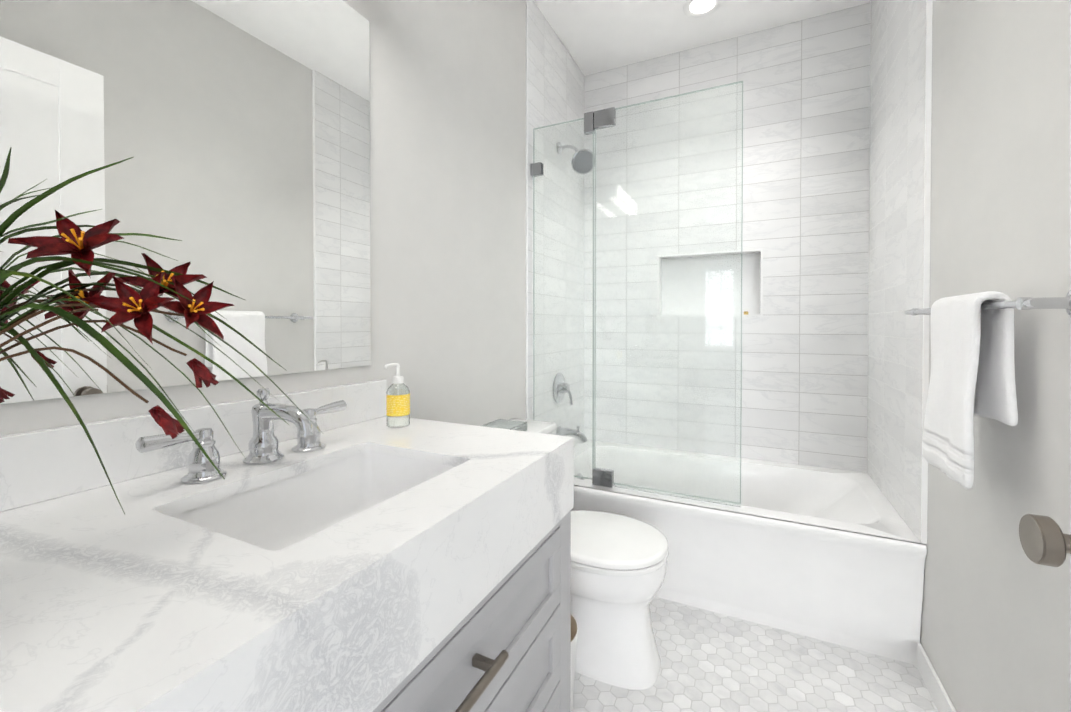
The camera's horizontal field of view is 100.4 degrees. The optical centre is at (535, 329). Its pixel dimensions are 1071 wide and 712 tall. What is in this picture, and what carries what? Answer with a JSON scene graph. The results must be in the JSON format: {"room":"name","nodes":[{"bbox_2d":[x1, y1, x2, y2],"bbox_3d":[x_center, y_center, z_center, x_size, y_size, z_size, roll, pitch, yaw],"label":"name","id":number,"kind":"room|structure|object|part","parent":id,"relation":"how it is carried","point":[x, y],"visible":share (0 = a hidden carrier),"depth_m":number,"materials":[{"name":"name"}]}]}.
{"room":"bathroom","nodes":[
{"label":"bathroom","id":0,"kind":"room"},
{"bbox_2d":[0,0,525,435],"bbox_3d":[-0.533,-0.212,1.246,0.100,2.755,2.025,0,1,26],"label":"wall","id":1,"kind":"structure","parent":0,"point":[448,195],"depth_m":1.55,"materials":[{"name":"grey paint"}]},
{"bbox_2d":[0,0,370,403],"bbox_3d":[-0.639,-0.377,0.904,0.005,0.962,0.784,0,1,26],"label":"mirror","id":2,"kind":"object","parent":1,"relation":"attached to","point":[238,131],"visible":1,"depth_m":0.87,"materials":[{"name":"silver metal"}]},
{"bbox_2d":[0,379,386,511],"bbox_3d":[-0.643,0.202,0.883,0.020,0.104,0.927,0,1,26],"label":"backsplash","id":3,"kind":"structure","parent":1,"relation":"attached to","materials":[{"name":"stone"}]},
{"bbox_2d":[526,0,527,419],"bbox_3d":[-0.042,-0.446,2.128,0.007,2.304,0.004,0,1,26],"label":"trim","id":4,"kind":"structure","parent":1,"relation":"attached to","point":[526,209],"depth_m":2.12,"materials":[{"name":"paint"}]},
{"bbox_2d":[528,0,584,419],"bbox_3d":[0.111,-0.451,2.555,0.107,2.307,0.897,0,1,26],"label":"wall tiles","id":5,"kind":"structure","parent":1,"relation":"attached to","point":[556,85],"depth_m":2.27,"materials":[{"name":"tile"}]},
{"bbox_2d":[533,0,870,75],"bbox_3d":[0.383,-1.640,1.282,1.700,0.100,2.922,0,1,26],"label":"ceiling","id":6,"kind":"structure","parent":0,"point":[596,36],"depth_m":2.34,"materials":[{"name":"paint"}]},
{"bbox_2d":[683,0,721,17],"bbox_3d":[0.821,-1.595,2.197,0.180,0.009,0.180,0,1,26],"label":"recessed light","id":7,"kind":"object","parent":6,"relation":"in","point":[698,8],"visible":1,"depth_m":2.21,"materials":[{"name":"paint"}]},
{"bbox_2d":[585,3,870,472],"bbox_3d":[0.997,-0.227,2.567,1.478,2.755,0.103,0,1,26],"label":"wall tile","id":8,"kind":"structure","parent":0,"point":[806,149],"depth_m":2.33,"materials":[{"name":"tile"}]},
{"bbox_2d":[920,544,926,652],"bbox_3d":[1.546,0.935,1.871,0.099,0.448,0.897,0,1,26],"label":"wall","id":9,"kind":"structure","parent":0,"point":[923,632],"depth_m":1.51,"materials":[{"name":"paint"}]},
{"bbox_2d":[926,0,1070,711],"bbox_3d":[0.905,-0.203,0.545,0.100,2.755,2.025,0,1,26],"label":"wall","id":10,"kind":"structure","parent":0,"point":[998,619],"depth_m":1.03,"materials":[{"name":"grey paint"}]},
{"bbox_2d":[867,0,925,541],"bbox_3d":[1.539,-0.443,1.859,0.115,2.307,0.897,0,1,26],"label":"wall tiles","id":11,"kind":"structure","parent":10,"relation":"attached to","point":[896,222],"depth_m":1.76,"materials":[{"name":"tile"}]},
{"bbox_2d":[921,0,932,543],"bbox_3d":[1.296,-0.439,1.476,0.015,2.304,0.004,0,1,26],"label":"trim","id":12,"kind":"structure","parent":10,"relation":"attached to","point":[927,211],"depth_m":1.48,"materials":[{"name":"paint"}]},
{"bbox_2d":[917,643,955,711],"bbox_3d":[0.884,1.128,0.648,0.010,0.090,1.963,0,1,26],"label":"baseboard","id":13,"kind":"structure","parent":10,"relation":"attached to","point":[937,692],"depth_m":1.40,"materials":[{"name":"paint"}]},
{"bbox_2d":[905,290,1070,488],"bbox_3d":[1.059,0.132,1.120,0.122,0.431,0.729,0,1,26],"label":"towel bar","id":14,"kind":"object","parent":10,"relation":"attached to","point":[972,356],"visible":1,"depth_m":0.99,"materials":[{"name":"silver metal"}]},
{"bbox_2d":[922,291,1017,488],"bbox_3d":[1.013,0.133,1.059,0.099,0.434,0.284,0,1,26],"label":"towel","id":15,"kind":"object","parent":14,"relation":"hanging from","point":[973,367],"depth_m":0.99,"materials":[{"name":"white fabric"}]},
{"bbox_3d":[1.078,-0.051,1.109,0.080,0.056,0.729,0,1,26],"label":"towel bar rail","id":16,"kind":"part","parent":14,"relation":"part of","materials":[{"name":"silver metal"}]},
{"bbox_3d":[0.383,1.215,1.315,1.700,0.100,2.922,0,1,26],"label":"floor","id":17,"kind":"structure","parent":0,"visible":0},
{"bbox_2d":[571,458,926,664],"bbox_3d":[0.802,0.932,2.172,1.496,0.445,0.803,0,1,26],"label":"bathtub","id":18,"kind":"object","parent":17,"relation":"on","point":[836,556],"visible":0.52,"depth_m":1.73,"materials":[{"name":"ceramic"}]},
{"bbox_2d":[530,81,742,506],"bbox_3d":[0.399,-0.138,1.966,0.927,1.687,0.034,0,1,26],"label":"screen","id":19,"kind":"object","parent":18,"relation":"on","point":[637,368],"visible":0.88,"depth_m":1.92,"materials":[{"name":"clear glass"}]},
{"bbox_2d":[572,599,936,711],"bbox_3d":[0.224,1.167,0.989,1.499,0.005,1.996,0,1,26],"label":"floor","id":20,"kind":"structure","parent":17,"relation":"on","point":[758,673],"depth_m":1.49,"materials":[{"name":"grey tile"}]},
{"bbox_2d":[572,673,611,711],"bbox_3d":[0.193,1.158,1.522,0.105,0.002,0.986,0,1,26],"label":"tile","id":21,"kind":"structure","parent":20,"relation":"on","point":[590,692],"depth_m":1.42,"materials":[{"name":"tile"}]},
{"bbox_2d":[0,379,573,711],"bbox_3d":[-0.368,0.643,0.758,0.629,1.055,0.935,0,1,26],"label":"bathroom vanity","id":22,"kind":"object","parent":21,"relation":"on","point":[348,549],"visible":1,"depth_m":0.62,"materials":[{"name":"white stone"}]},
{"bbox_2d":[0,147,312,513],"bbox_3d":[-0.496,0.028,0.560,0.310,0.460,0.410,0,1,26],"label":"plant","id":23,"kind":"object","parent":22,"relation":"on","point":[77,302],"visible":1,"depth_m":0.53,"materials":[{"name":"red plant"}]},
{"bbox_2d":[135,388,346,483],"bbox_3d":[-0.494,0.185,0.845,0.170,0.140,0.386,0,1,26],"label":"faucet","id":24,"kind":"object","parent":22,"relation":"on","point":[264,461],"depth_m":0.84,"materials":[{"name":"silver metal"}]},
{"bbox_2d":[171,452,453,550],"bbox_3d":[-0.341,0.345,0.764,0.328,0.132,0.449,0,1,26],"label":"sink","id":25,"kind":"object","parent":22,"relation":"in","point":[279,511],"depth_m":0.87,"materials":[{"name":"ceramic"}]},
{"bbox_2d":[384,363,409,427],"bbox_3d":[-0.361,0.169,1.164,0.059,0.165,0.068,0,1,26],"label":"soap bottle","id":26,"kind":"object","parent":22,"relation":"on","point":[398,403],"visible":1,"depth_m":1.15,"materials":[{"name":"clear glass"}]},
{"bbox_3d":[-0.359,0.190,1.169,0.059,0.122,0.059,0,1,26],"label":"glass","id":27,"kind":"part","parent":26,"relation":"part of","materials":[{"name":"clear glass"}]},
{"bbox_2d":[570,615,577,711],"bbox_3d":[0.018,1.024,1.340,0.220,0.270,0.220,0,1,26],"label":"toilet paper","id":28,"kind":"object","parent":21,"relation":"on","point":[574,629],"visible":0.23,"depth_m":1.30,"materials":[{"name":"white paper"}]},
{"bbox_2d":[632,644,727,711],"bbox_3d":[0.396,1.161,1.268,0.212,0.002,0.615,0,1,26],"label":"tile","id":29,"kind":"structure","parent":20,"relation":"on","point":[652,702],"depth_m":1.44,"materials":[{"name":"tile"}]},
{"bbox_2d":[481,418,668,689],"bbox_3d":[0.118,0.760,1.649,0.720,0.791,0.446,0,1,26],"label":"toilet","id":30,"kind":"object","parent":29,"relation":"on","point":[618,566],"visible":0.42,"depth_m":1.47,"materials":[{"name":"ceramic"}]},
{"bbox_2d":[481,419,526,430],"bbox_3d":[-0.122,0.381,1.720,0.130,0.034,0.145,0,1,26],"label":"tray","id":31,"kind":"object","parent":30,"relation":"on","point":[500,423],"depth_m":1.71,"materials":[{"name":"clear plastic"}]},
{"bbox_3d":[0.225,0.746,1.597,0.482,0.046,0.382,0,1,26],"label":"seat","id":32,"kind":"part","parent":30,"relation":"part of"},
{"bbox_2d":[760,624,937,711],"bbox_3d":[0.879,1.162,1.187,0.453,0.002,0.986,0,1,26],"label":"tile","id":33,"kind":"structure","parent":20,"relation":"on","point":[768,676],"depth_m":1.48,"materials":[{"name":"tile"}]},
{"bbox_3d":[0.411,-0.194,-0.285,0.060,2.755,0.100,0,1,26],"label":"wall","id":34,"kind":"structure","parent":0,"visible":0},
{"bbox_3d":[0.562,0.087,0.225,0.036,2.158,0.813,0,1,26],"label":"door leaf","id":35,"kind":"structure","parent":34,"relation":"in","visible":0},
{"bbox_2d":[1019,514,1070,566],"bbox_3d":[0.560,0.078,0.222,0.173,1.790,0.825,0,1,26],"label":"hardware piece","id":36,"kind":"object","parent":35,"relation":"attached to","point":[1045,540],"visible":1,"depth_m":0.55,"materials":[{"name":"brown metal"}]}
]}

